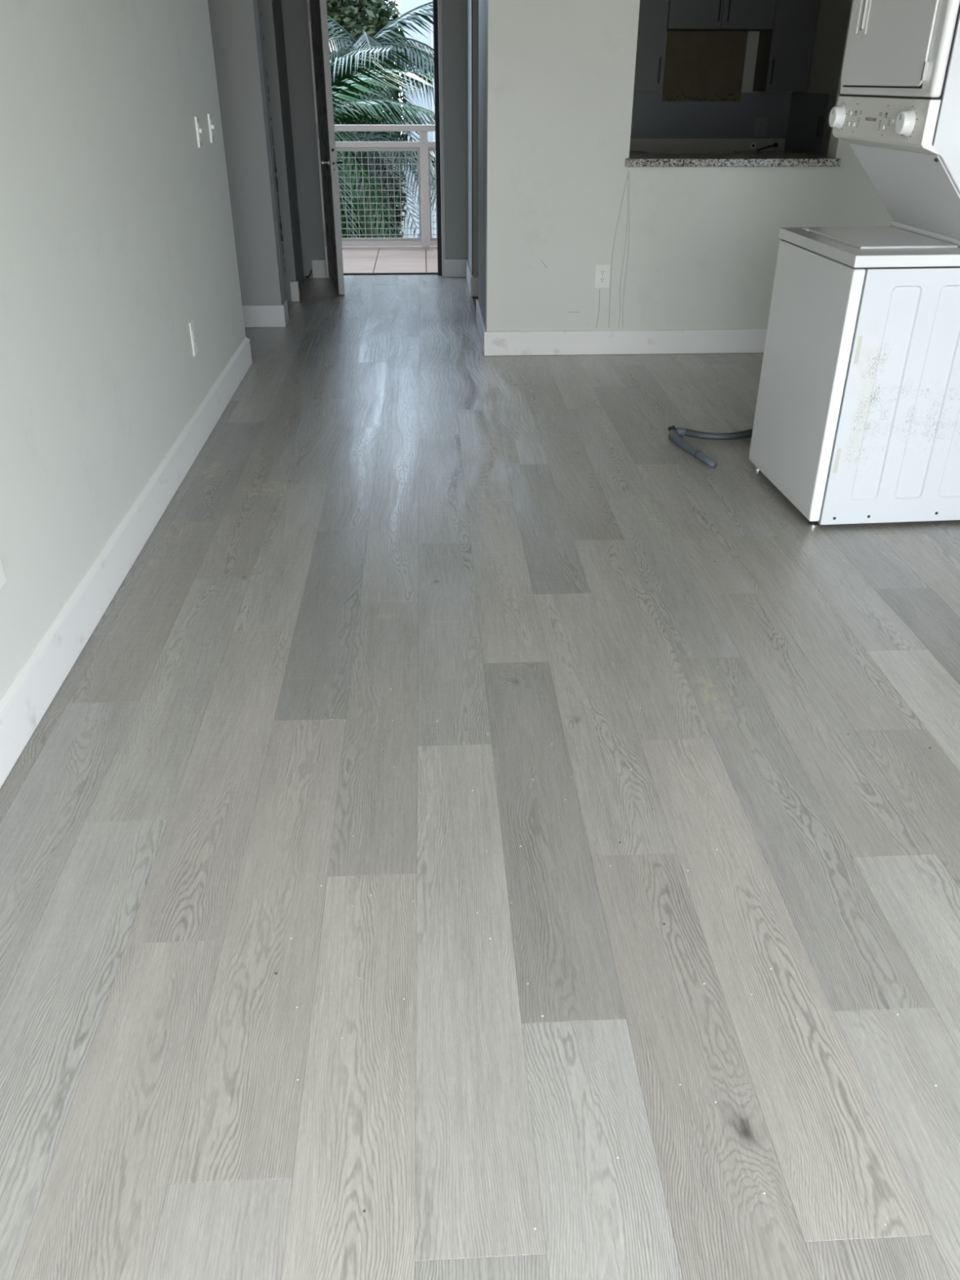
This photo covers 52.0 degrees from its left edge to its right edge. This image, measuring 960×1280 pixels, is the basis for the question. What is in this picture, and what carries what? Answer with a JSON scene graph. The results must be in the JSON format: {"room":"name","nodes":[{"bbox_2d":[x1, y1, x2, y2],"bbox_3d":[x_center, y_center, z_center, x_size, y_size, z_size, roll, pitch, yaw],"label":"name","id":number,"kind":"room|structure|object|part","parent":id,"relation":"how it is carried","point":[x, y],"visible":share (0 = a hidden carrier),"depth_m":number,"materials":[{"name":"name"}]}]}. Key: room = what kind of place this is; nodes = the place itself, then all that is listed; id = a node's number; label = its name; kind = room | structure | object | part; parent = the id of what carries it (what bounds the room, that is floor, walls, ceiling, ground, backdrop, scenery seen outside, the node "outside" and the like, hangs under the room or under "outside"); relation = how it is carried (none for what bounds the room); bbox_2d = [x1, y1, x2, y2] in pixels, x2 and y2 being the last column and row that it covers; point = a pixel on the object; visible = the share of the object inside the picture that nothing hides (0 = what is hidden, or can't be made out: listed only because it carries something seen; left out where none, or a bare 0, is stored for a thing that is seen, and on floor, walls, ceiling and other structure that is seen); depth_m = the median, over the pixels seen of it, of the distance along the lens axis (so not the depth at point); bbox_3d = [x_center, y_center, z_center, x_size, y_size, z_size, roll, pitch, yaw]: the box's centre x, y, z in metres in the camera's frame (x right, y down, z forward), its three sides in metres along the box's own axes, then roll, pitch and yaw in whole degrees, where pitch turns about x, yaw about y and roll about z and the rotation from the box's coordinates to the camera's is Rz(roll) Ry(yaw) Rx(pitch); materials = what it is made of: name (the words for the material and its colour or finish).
{"room":"empty living room","nodes":[
{"label":"empty living room","id":0,"kind":"room"},
{"bbox_2d":[0,0,245,698],"bbox_3d":[-1.202,-0.924,1.855,0.130,2.620,7.257,-1,30,-3],"label":"wall","id":1,"kind":"structure","parent":0,"point":[117,233],"depth_m":3.06,"materials":[{"name":"paint"}]},
{"bbox_2d":[0,559,6,589],"bbox_3d":[-1.135,-0.171,2.302,0.008,0.116,0.075,-1,30,-3],"label":"wall outlet","id":2,"kind":"object","parent":1,"relation":"attached to","point":[2,579],"visible":1,"depth_m":2.34,"materials":[{"name":"white plastic"}]},
{"bbox_2d":[0,337,251,788],"bbox_3d":[-1.131,0.148,2.478,0.018,0.140,7.247,-1,30,-3],"label":"baseboard","id":3,"kind":"structure","parent":1,"relation":"attached to","point":[30,702],"depth_m":2.97,"materials":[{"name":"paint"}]},
{"bbox_2d":[189,320,197,355],"bbox_3d":[-1.256,-1.325,4.320,0.008,0.142,0.074,-1,30,-3],"label":"wall outlet","id":4,"kind":"object","parent":1,"relation":"attached to","point":[192,328],"visible":1,"depth_m":4.31,"materials":[{"name":"white plastic"}]},
{"bbox_2d":[194,116,202,147],"bbox_3d":[-1.282,-2.324,4.505,0.020,0.124,0.054,-1,30,-3],"label":"light switch","id":5,"kind":"object","parent":1,"relation":"attached to","point":[198,130],"visible":1,"depth_m":4.49,"materials":[{"name":"plastic"}]},
{"bbox_2d":[207,113,214,142],"bbox_3d":[-1.298,-2.481,4.771,0.020,0.124,0.054,-1,30,-3],"label":"light switch","id":6,"kind":"object","parent":1,"relation":"attached to","point":[210,123],"visible":1,"depth_m":4.76,"materials":[{"name":"plastic"}]},
{"bbox_2d":[207,0,284,305],"bbox_3d":[-2.092,-3.400,6.187,1.553,2.620,0.855,-1,30,-3],"label":"wall","id":7,"kind":"structure","parent":0,"point":[234,24],"depth_m":5.98,"materials":[{"name":"paint"}]},
{"bbox_2d":[242,304,285,327],"bbox_3d":[-2.014,-2.109,6.427,1.469,0.140,0.015,-1,30,-3],"label":"baseboard","id":8,"kind":"structure","parent":7,"relation":"attached to","point":[254,316],"depth_m":6.45,"materials":[{"name":"paint"}]},
{"bbox_2d":[282,299,288,325],"bbox_3d":[-1.293,-2.172,6.541,0.016,0.140,0.170,-1,30,-3],"label":"baseboard","id":9,"kind":"structure","parent":7,"relation":"attached to","point":[285,303],"depth_m":6.53,"materials":[{"name":"paint"}]},
{"bbox_2d":[257,0,304,301],"bbox_3d":[-2.139,-3.853,6.981,1.553,2.620,0.975,-1,30,-3],"label":"wall","id":10,"kind":"structure","parent":0,"point":[271,22],"depth_m":6.88,"materials":[{"name":"paint"}]},
{"bbox_2d":[261,12,285,272],"bbox_3d":[-1.412,-3.355,6.744,0.016,1.595,0.005,-1,30,-3],"label":"trim","id":11,"kind":"structure","parent":10,"relation":"attached to","point":[275,167],"depth_m":6.85,"materials":[{"name":"grey paint"}]},
{"bbox_2d":[289,281,299,301],"bbox_3d":[-1.355,-2.549,7.201,0.061,0.140,0.015,-1,30,-3],"label":"baseboard","id":12,"kind":"structure","parent":10,"relation":"attached to","point":[294,286],"depth_m":7.20,"materials":[{"name":"paint"}]},
{"bbox_2d":[281,0,467,277],"bbox_3d":[-1.457,-4.146,7.497,2.977,2.620,0.140,-1,30,-3],"label":"wall","id":13,"kind":"structure","parent":0,"point":[295,12],"depth_m":7.58,"materials":[{"name":"paint"}]},
{"bbox_2d":[307,2,326,246],"bbox_3d":[-1.239,-3.908,7.559,0.030,1.661,0.002,-1,30,-3],"label":"door frame","id":14,"kind":"structure","parent":13,"relation":"attached to","point":[308,8],"depth_m":7.54,"materials":[{"name":"paint"}]},
{"bbox_2d":[306,0,328,277],"bbox_3d":[-1.240,-4.020,7.580,0.042,2.320,0.144,-1,30,-3],"label":"trim","id":15,"kind":"structure","parent":13,"relation":"attached to","point":[308,1],"depth_m":7.61,"materials":[{"name":"white paint"}]},
{"bbox_2d":[311,259,326,278],"bbox_3d":[-1.316,-3.034,8.051,0.108,0.140,0.015,-1,30,-3],"label":"baseboard","id":16,"kind":"structure","parent":13,"relation":"attached to","point":[318,266],"depth_m":8.04,"materials":[{"name":"paint"}]},
{"bbox_2d":[309,0,344,294],"bbox_3d":[-1.138,-3.805,7.239,0.150,2.274,0.860,-7,30,-12],"label":"door","id":17,"kind":"structure","parent":13,"relation":"in","point":[318,13],"depth_m":7.11,"materials":[{"name":"paint"}]},
{"bbox_3d":[-1.114,-3.438,7.086,0.052,0.048,0.139,-7,30,-12],"label":"lever handle","id":18,"kind":"part","parent":17,"relation":"part of","materials":[{"name":"metal"}]},
{"bbox_3d":[-1.041,-3.384,7.000,0.022,0.130,0.003,-7,30,-12],"label":"latch plate","id":19,"kind":"part","parent":17,"relation":"part of","materials":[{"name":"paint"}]},
{"bbox_3d":[-1.020,-3.449,7.105,0.054,0.048,0.139,-7,30,-12],"label":"lever handle","id":20,"kind":"part","parent":17,"relation":"part of","materials":[{"name":"metal"}]},
{"bbox_2d":[343,272,437,275],"bbox_3d":[-0.781,-3.060,8.233,0.973,0.018,0.032,-1,30,-3],"label":"trim","id":21,"kind":"structure","parent":13,"relation":"attached to","point":[344,273],"depth_m":8.22,"materials":[{"name":"metal"}]},
{"bbox_2d":[432,0,445,276],"bbox_3d":[-0.332,-4.060,7.654,0.034,2.320,0.090,-1,30,-3],"label":"trim","id":22,"kind":"structure","parent":13,"relation":"attached to","point":[434,2],"depth_m":7.67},
{"bbox_2d":[444,258,466,276],"bbox_3d":[-0.205,-3.061,8.102,0.182,0.140,0.015,-1,30,-3],"label":"baseboard","id":23,"kind":"structure","parent":13,"relation":"attached to","point":[452,267],"depth_m":8.09,"materials":[{"name":"paint"}]},
{"bbox_2d":[342,245,437,249],"bbox_3d":[-0.430,-3.736,9.574,6.200,0.172,0.110,-1,30,-3],"label":"floor","id":24,"kind":"structure","parent":0,"point":[420,246],"depth_m":9.48,"materials":[{"name":"beige tile"}]},
{"bbox_2d":[333,124,437,247],"bbox_3d":[-0.428,-4.257,9.259,5.800,1.044,0.070,-1,30,-3],"label":"balcony railing","id":25,"kind":"object","parent":24,"relation":"on","point":[423,147],"visible":0.35,"depth_m":9.20,"materials":[{"name":"white metal"}]},
{"bbox_3d":[-1.462,-4.176,9.244,1.808,0.805,0.024,-1,30,-3],"label":"panel frame","id":26,"kind":"part","parent":25,"relation":"part of","materials":[{"name":"metal"}]},
{"bbox_3d":[-0.427,-4.687,9.014,5.800,0.052,0.070,-1,30,-3],"label":"rail","id":27,"kind":"part","parent":25,"relation":"part of","materials":[{"name":"white metal"}]},
{"bbox_3d":[-0.427,-4.571,9.080,5.800,0.046,0.045,-1,30,-3],"label":"rail","id":28,"kind":"part","parent":25,"relation":"part of","materials":[{"name":"white metal"}]},
{"bbox_3d":[-0.429,-3.830,9.503,5.800,0.046,0.045,-1,30,-3],"label":"rail","id":29,"kind":"part","parent":25,"relation":"part of","materials":[{"name":"white metal"}]},
{"bbox_3d":[-0.520,-4.232,9.268,0.075,0.992,0.050,-1,30,-3],"label":"post","id":30,"kind":"part","parent":25,"relation":"part of","materials":[{"name":"white metal"}]},
{"bbox_3d":[0.422,-4.221,9.331,1.808,0.805,0.024,-1,30,-3],"label":"panel frame","id":31,"kind":"part","parent":25,"relation":"part of","materials":[{"name":"metal"}]},
{"bbox_2d":[466,0,486,324],"bbox_3d":[0.033,-3.519,6.405,0.130,2.620,2.530,-1,30,-3],"label":"wall","id":32,"kind":"structure","parent":0,"point":[475,2],"depth_m":6.57,"materials":[{"name":"paint"}]},
{"bbox_2d":[466,259,472,292],"bbox_3d":[-0.085,-2.854,7.740,0.015,0.140,0.830,-1,30,-3],"label":"baseboard","id":33,"kind":"structure","parent":32,"relation":"attached to","point":[468,274],"depth_m":7.73,"materials":[{"name":"paint"}]},
{"bbox_2d":[471,0,473,275],"bbox_3d":[-0.054,-3.564,6.857,0.008,1.950,0.002,-1,30,-3],"label":"trim","id":34,"kind":"structure","parent":32,"relation":"attached to","point":[472,0],"depth_m":6.91,"materials":[{"name":"white paint"}]},
{"bbox_2d":[470,276,478,296],"bbox_3d":[-0.013,-2.646,7.376,0.115,0.140,0.015,-1,30,-3],"label":"baseboard","id":35,"kind":"structure","parent":32,"relation":"attached to","point":[473,280],"depth_m":7.37,"materials":[{"name":"paint"}]},
{"bbox_2d":[475,299,486,354],"bbox_3d":[0.006,-1.987,6.223,0.015,0.140,0.960,-1,30,-3],"label":"baseboard","id":36,"kind":"structure","parent":32,"relation":"attached to","point":[479,319],"depth_m":6.17,"materials":[{"name":"paint"}]},
{"bbox_2d":[0,248,959,1279],"bbox_3d":[-0.026,-0.828,4.495,6.400,0.160,11.820,-1,30,-3],"label":"floor","id":37,"kind":"structure","parent":0,"point":[381,502],"depth_m":2.09,"materials":[{"name":"grey laminate"}]},
{"bbox_2d":[274,466,931,1212],"bbox_3d":[0.719,0.110,2.692,0.983,0.003,3.402,15,33,24],"label":"grit specks","id":38,"kind":"object","parent":37,"relation":"on","point":[275,973],"visible":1,"depth_m":1.92,"materials":[{"name":"grey"}]},
{"bbox_2d":[290,663,937,1230],"bbox_3d":[0.172,0.460,2.076,1.093,0.002,1.568,-1,30,-3],"label":"dust specks","id":39,"kind":"object","parent":37,"relation":"on","point":[535,1228],"visible":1,"depth_m":1.81,"materials":[{"name":"grey"}]},
{"bbox_2d":[667,425,752,467],"bbox_3d":[1.017,-0.917,4.446,0.361,0.050,0.621,19,35,30],"label":"hose","id":40,"kind":"object","parent":37,"relation":"on","point":[674,434],"visible":0.84,"depth_m":4.46,"materials":[{"name":"grey plastic"}]},
{"bbox_2d":[749,0,959,527],"bbox_3d":[1.562,-1.421,3.442,0.804,1.920,0.682,-3,30,-5],"label":"dryer","id":41,"kind":"object","parent":37,"relation":"on","point":[857,416],"visible":1,"depth_m":3.37,"materials":[{"name":"white metal"}]},
{"bbox_3d":[1.265,-1.855,3.492,0.032,0.075,0.075,-3,30,-5],"label":"knob","id":42,"kind":"part","parent":41,"relation":"part of","materials":[{"name":"white plastic"}]},
{"bbox_2d":[749,226,959,524],"bbox_3d":[1.561,-1.006,3.679,0.831,0.930,0.714,-1,30,-3],"label":"washer","id":43,"kind":"object","parent":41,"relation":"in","point":[857,416],"depth_m":3.44,"materials":[{"name":"white metal"}]},
{"bbox_3d":[1.276,-2.119,3.255,0.005,0.202,0.078,-3,30,-5],"label":"door handle","id":44,"kind":"part","parent":41,"relation":"part of","materials":[{"name":"white plastic"}]},
{"bbox_3d":[1.300,-2.023,3.094,0.008,0.490,0.595,-3,30,-5],"label":"dryer door","id":45,"kind":"part","parent":41,"relation":"part of","materials":[{"name":"white metal"}]},
{"bbox_3d":[1.487,-1.531,3.371,0.235,0.274,0.646,-3,30,-5],"label":"sloped panel","id":46,"kind":"part","parent":41,"relation":"part of","materials":[{"name":"metal"}]},
{"bbox_3d":[1.312,-1.599,3.044,0.032,0.075,0.075,-3,30,-5],"label":"knob","id":47,"kind":"part","parent":41,"relation":"part of","materials":[{"name":"white plastic"}]},
{"bbox_2d":[484,0,893,331],"bbox_3d":[1.572,-2.895,5.319,3.073,2.620,0.131,-1,30,-3],"label":"wall","id":48,"kind":"structure","parent":0,"point":[684,247],"depth_m":5.48,"materials":[{"name":"paint"}]},
{"bbox_2d":[594,264,610,288],"bbox_3d":[0.702,-2.087,5.649,0.088,0.130,0.008,-1,30,-3],"label":"wall outlet","id":49,"kind":"object","parent":48,"relation":"attached to","point":[602,277],"visible":1,"depth_m":5.65,"materials":[{"name":"white plastic"}]},
{"bbox_2d":[599,277,604,282],"bbox_3d":[0.702,-2.069,5.656,0.033,0.028,0.003,-1,30,-3],"label":"socket","id":50,"kind":"object","parent":49,"relation":"attached to","point":[601,279],"depth_m":5.66,"materials":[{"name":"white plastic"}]},
{"bbox_2d":[599,270,605,275],"bbox_3d":[0.702,-2.103,5.637,0.033,0.028,0.003,-1,30,-3],"label":"socket","id":51,"kind":"object","parent":49,"relation":"attached to","point":[601,272],"depth_m":5.64,"materials":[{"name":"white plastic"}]},
{"bbox_2d":[484,328,767,355],"bbox_3d":[1.506,-1.781,5.868,2.968,0.140,0.015,-1,30,-3],"label":"baseboard","id":52,"kind":"structure","parent":48,"relation":"attached to","point":[693,340],"depth_m":5.83,"materials":[{"name":"paint"}]},
{"bbox_2d":[624,153,840,167],"bbox_3d":[1.370,-2.699,5.534,1.177,0.040,0.440,-1,30,-3],"label":"countertop","id":53,"kind":"structure","parent":48,"relation":"attached to","point":[635,160],"depth_m":5.36,"materials":[{"name":"grey stone"}]},
{"bbox_2d":[629,31,791,153],"bbox_3d":[1.294,-4.261,7.710,2.543,2.620,0.120,-1,30,-3],"label":"wall","id":54,"kind":"structure","parent":0,"point":[649,145],"depth_m":7.84,"materials":[{"name":"paint"}]},
{"bbox_2d":[633,0,669,91],"bbox_3d":[1.056,-4.579,7.231,0.593,0.955,0.372,-1,30,-3],"label":"upper cabinet","id":55,"kind":"object","parent":54,"relation":"attached to","point":[653,14],"visible":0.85,"depth_m":7.20,"materials":[{"name":"grey laminate"}]},
{"bbox_3d":[1.325,-4.204,7.267,0.010,0.170,0.034,-1,30,-3],"label":"handle","id":56,"kind":"part","parent":55,"relation":"part of","materials":[{"name":"black metal"}]},
{"bbox_2d":[662,31,748,102],"bbox_3d":[1.726,-4.409,7.573,0.617,0.469,0.014,-1,30,-3],"label":"board","id":57,"kind":"object","parent":54,"relation":"attached to","point":[700,66],"visible":1,"depth_m":7.57,"materials":[{"name":"brown wood"}]},
{"bbox_2d":[630,92,791,138],"bbox_3d":[1.242,-4.110,7.717,2.387,0.320,0.012,-1,30,-3],"label":"backsplash","id":58,"kind":"structure","parent":54,"relation":"attached to","point":[652,117],"depth_m":7.74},
{"bbox_2d":[753,118,768,137],"bbox_3d":[2.222,-4.056,7.795,0.100,0.135,0.008,-1,30,-3],"label":"wall outlet","id":59,"kind":"object","parent":58,"relation":"attached to","point":[761,124],"visible":1,"depth_m":7.79,"materials":[{"name":"plastic"}]},
{"bbox_2d":[666,0,776,31],"bbox_3d":[1.744,-4.767,7.165,0.776,0.559,0.372,-1,30,-3],"label":"upper cabinet","id":60,"kind":"object","parent":54,"relation":"attached to","point":[683,15],"visible":0.98,"depth_m":7.13,"materials":[{"name":"grey laminate"}]},
{"bbox_3d":[1.558,-4.691,7.032,0.385,0.555,0.018,-1,30,-3],"label":"door","id":61,"kind":"part","parent":60,"relation":"part of","materials":[{"name":"grey laminate"}]},
{"bbox_3d":[1.726,-4.554,7.090,0.010,0.175,0.034,-1,30,-3],"label":"handle","id":62,"kind":"part","parent":60,"relation":"part of","materials":[{"name":"black metal"}]},
{"bbox_3d":[1.794,-4.556,7.093,0.010,0.175,0.034,-1,30,-3],"label":"handle","id":63,"kind":"part","parent":60,"relation":"part of","materials":[{"name":"black metal"}]},
{"bbox_3d":[1.946,-4.701,7.050,0.383,0.555,0.018,-1,30,-3],"label":"door","id":64,"kind":"part","parent":60,"relation":"part of","materials":[{"name":"grey laminate"}]},
{"bbox_2d":[750,142,777,151],"bbox_3d":[2.272,-3.939,7.862,0.224,0.059,0.036,-1,30,-3],"label":"cord","id":65,"kind":"object","parent":54,"relation":"attached to","point":[753,145],"visible":1,"depth_m":7.86,"materials":[{"name":"black plastic"}]},
{"bbox_2d":[750,142,755,148],"bbox_3d":[2.181,-3.949,7.864,0.044,0.044,0.012,-1,30,-3],"label":"socket","id":66,"kind":"object","parent":65,"relation":"attached to","point":[753,145],"depth_m":7.86,"materials":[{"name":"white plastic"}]},
{"bbox_3d":[2.288,-3.929,7.857,0.155,0.046,0.017,0,30,-1],"label":"cord","id":67,"kind":"part","parent":65,"relation":"part of","materials":[{"name":"black plastic"}]},
{"bbox_2d":[752,0,819,92],"bbox_3d":[2.293,-4.607,7.289,0.316,0.958,0.372,-1,30,-3],"label":"upper cabinet","id":68,"kind":"object","parent":54,"relation":"attached to","point":[784,51],"visible":0.98,"depth_m":7.27,"materials":[{"name":"grey laminate"}]},
{"bbox_3d":[2.166,-4.217,7.309,0.010,0.165,0.034,-1,30,-3],"label":"handle","id":69,"kind":"part","parent":68,"relation":"part of","materials":[{"name":"metal"}]},
{"bbox_2d":[784,0,852,155],"bbox_3d":[2.566,-3.607,6.569,0.100,2.620,2.640,-1,30,-3],"label":"wall","id":70,"kind":"structure","parent":0,"point":[833,19],"depth_m":7.01,"materials":[{"name":"paint"}]},
{"bbox_2d":[783,92,831,155],"bbox_3d":[2.463,-3.897,7.436,0.012,0.405,0.812,-1,30,-3],"label":"backsplash","id":71,"kind":"structure","parent":70,"relation":"attached to","point":[805,110],"depth_m":7.41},
{"bbox_2d":[816,115,823,136],"bbox_3d":[2.469,-3.736,7.158,0.008,0.130,0.090,-1,30,-3],"label":"wall outlet","id":72,"kind":"object","parent":71,"relation":"attached to","point":[820,117],"visible":1,"depth_m":7.15,"materials":[{"name":"plastic"}]},
{"bbox_3d":[1.354,-2.438,7.164,2.520,0.006,2.640,-1,30,-3],"label":"floor","id":73,"kind":"structure","parent":0,"visible":0},
{"bbox_2d":[629,151,649,153],"bbox_3d":[0.737,-3.325,7.778,1.175,0.925,0.628,-1,30,-3],"label":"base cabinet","id":74,"kind":"object","parent":73,"relation":"on","point":[630,152],"visible":0.08,"depth_m":7.73,"materials":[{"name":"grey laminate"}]},
{"label":"outside","id":75,"kind":"structure","parent":0,"visible":0},
{"bbox_2d":[395,160,407,237],"bbox_3d":[-0.268,1.631,6.681,140.000,0.200,150.000,-1,30,-3],"label":"ground","id":76,"kind":"structure","parent":75,"point":[404,230],"depth_m":36.05,"materials":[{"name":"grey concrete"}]},
{"bbox_2d":[326,0,408,187],"bbox_3d":[-3.489,-7.773,16.696,4.713,6.210,2.940,-1,30,-3],"label":"broadleaf tree","id":77,"kind":"object","parent":76,"relation":"on","point":[350,15],"visible":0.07,"depth_m":14.90,"materials":[{"name":"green plant"}]},
{"bbox_2d":[332,91,408,238],"bbox_3d":[-3.037,-4.946,13.606,4.160,4.961,2.366,-1,30,-3],"label":"shrub","id":78,"kind":"object","parent":76,"relation":"on","point":[377,119],"visible":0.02,"depth_m":12.92,"materials":[{"name":"green plant"}]},
{"bbox_2d":[327,1,435,199],"bbox_3d":[-1.496,-6.086,14.371,3.915,5.579,3.574,13,32,22],"label":"palm tree","id":79,"kind":"object","parent":76,"relation":"on","point":[409,49],"visible":0.3,"depth_m":13.00,"materials":[{"name":"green plant"}]},
{"bbox_2d":[329,46,435,238],"bbox_3d":[-2.244,-4.285,11.903,3.786,4.898,3.917,3,30,5],"label":"palm tree","id":80,"kind":"object","parent":76,"relation":"on","point":[347,104],"visible":0.18,"depth_m":10.99,"materials":[{"name":"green plant"}]},
{"bbox_2d":[333,115,436,237],"bbox_3d":[-1.338,-4.512,12.797,2.764,4.409,3.060,-9,31,-15],"label":"palm tree","id":81,"kind":"object","parent":76,"relation":"on","point":[377,138],"visible":0.23,"depth_m":11.54,"materials":[{"name":"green plant"}]},
{"bbox_2d":[400,0,437,238],"bbox_3d":[5.466,-15.093,21.676,14.370,14.000,8.020,-1,30,-3],"label":"building","id":82,"kind":"structure","parent":76,"relation":"on","point":[406,6],"depth_m":19.25,"materials":[{"name":"paint"}]}
]}

